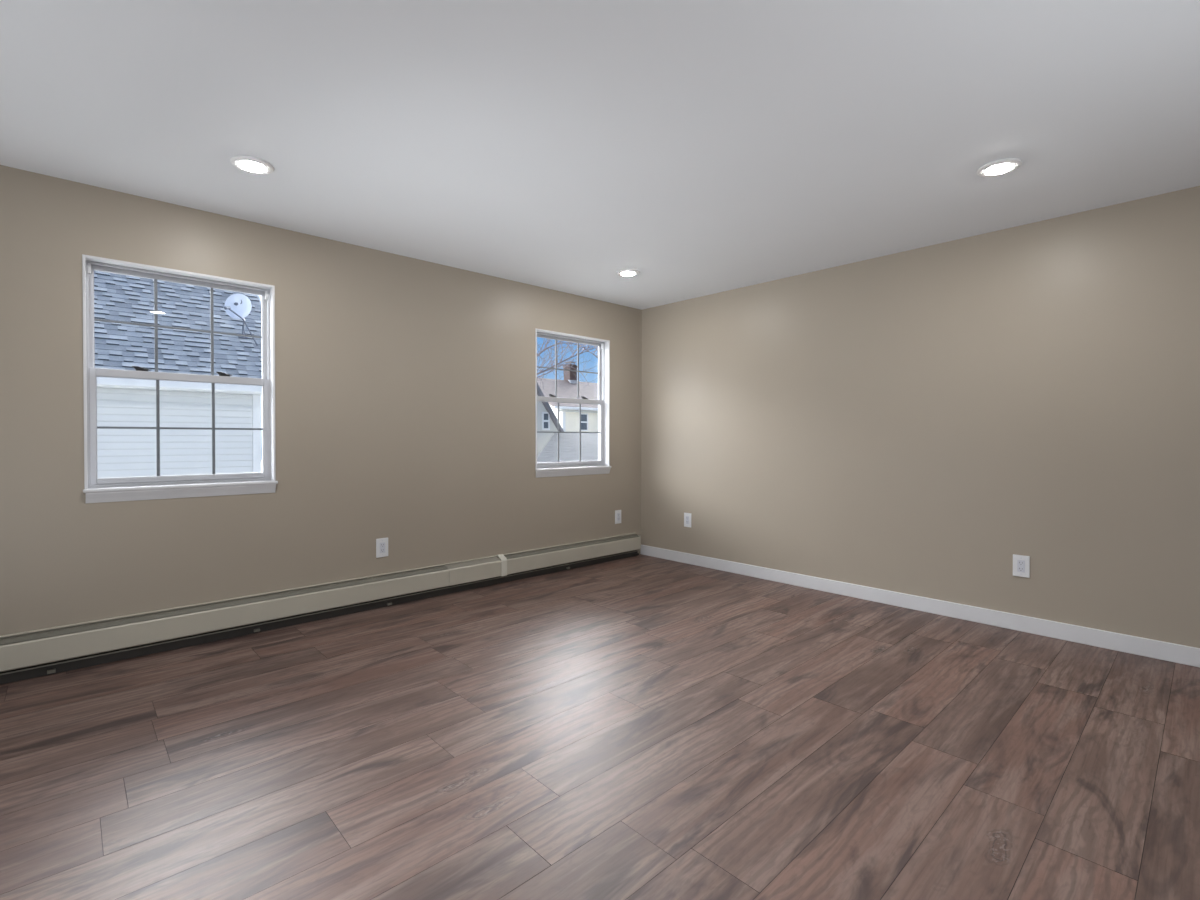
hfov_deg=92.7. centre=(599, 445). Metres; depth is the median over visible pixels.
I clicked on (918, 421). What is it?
wall
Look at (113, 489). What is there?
window
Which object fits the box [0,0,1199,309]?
ceiling
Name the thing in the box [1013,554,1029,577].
power outlet
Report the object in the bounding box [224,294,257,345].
satellite dish
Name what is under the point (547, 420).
gabled house
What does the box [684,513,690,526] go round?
power outlet
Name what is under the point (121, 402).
neighbor house
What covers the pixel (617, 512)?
power outlet
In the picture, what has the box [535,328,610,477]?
window
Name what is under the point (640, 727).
floor
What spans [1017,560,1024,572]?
receptacle
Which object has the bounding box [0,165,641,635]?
wall
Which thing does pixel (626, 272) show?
recessed light
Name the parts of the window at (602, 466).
sash, sash, lift rail, sill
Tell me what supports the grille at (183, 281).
attached to the window at (113, 489)
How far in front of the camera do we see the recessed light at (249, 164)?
2.66 m
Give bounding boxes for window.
[82,254,277,502]
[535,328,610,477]
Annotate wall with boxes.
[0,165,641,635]
[641,186,1199,647]
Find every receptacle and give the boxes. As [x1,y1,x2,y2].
[380,542,384,552]
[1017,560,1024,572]
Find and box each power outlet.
[376,538,387,557]
[615,510,620,523]
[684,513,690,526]
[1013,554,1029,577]
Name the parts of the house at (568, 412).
pane, pane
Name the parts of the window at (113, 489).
sash, sash, sill, lift rail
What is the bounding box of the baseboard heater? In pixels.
[0,533,640,684]
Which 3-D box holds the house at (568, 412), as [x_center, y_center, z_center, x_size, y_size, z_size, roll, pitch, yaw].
[3.370,-1.655,53.482,27.500,10.730,10.250,-1,1,-43]
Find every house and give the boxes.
[94,270,261,477]
[537,361,597,431]
[537,383,563,457]
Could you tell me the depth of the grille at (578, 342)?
5.27 m
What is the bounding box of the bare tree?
[537,339,597,402]
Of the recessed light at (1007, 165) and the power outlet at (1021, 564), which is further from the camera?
the power outlet at (1021, 564)
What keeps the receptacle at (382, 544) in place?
attached to the power outlet at (382, 543)
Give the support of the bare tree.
on the lawn
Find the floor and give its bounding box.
[0,554,1199,899]
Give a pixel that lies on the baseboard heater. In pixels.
(47, 651)
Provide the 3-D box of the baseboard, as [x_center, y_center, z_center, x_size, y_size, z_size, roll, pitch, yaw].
[2.863,1.076,3.095,0.015,0.096,7.200,-1,1,-43]
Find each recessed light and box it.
[230,155,273,174]
[617,269,638,276]
[977,158,1021,176]
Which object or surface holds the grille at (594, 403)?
attached to the window at (602, 466)
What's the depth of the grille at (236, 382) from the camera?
3.32 m
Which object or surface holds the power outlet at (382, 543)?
attached to the wall at (405, 386)
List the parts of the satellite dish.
plate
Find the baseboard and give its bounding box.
[640,545,1199,667]
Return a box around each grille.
[94,279,261,375]
[97,380,262,475]
[537,340,598,398]
[537,402,599,461]
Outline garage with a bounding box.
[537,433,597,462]

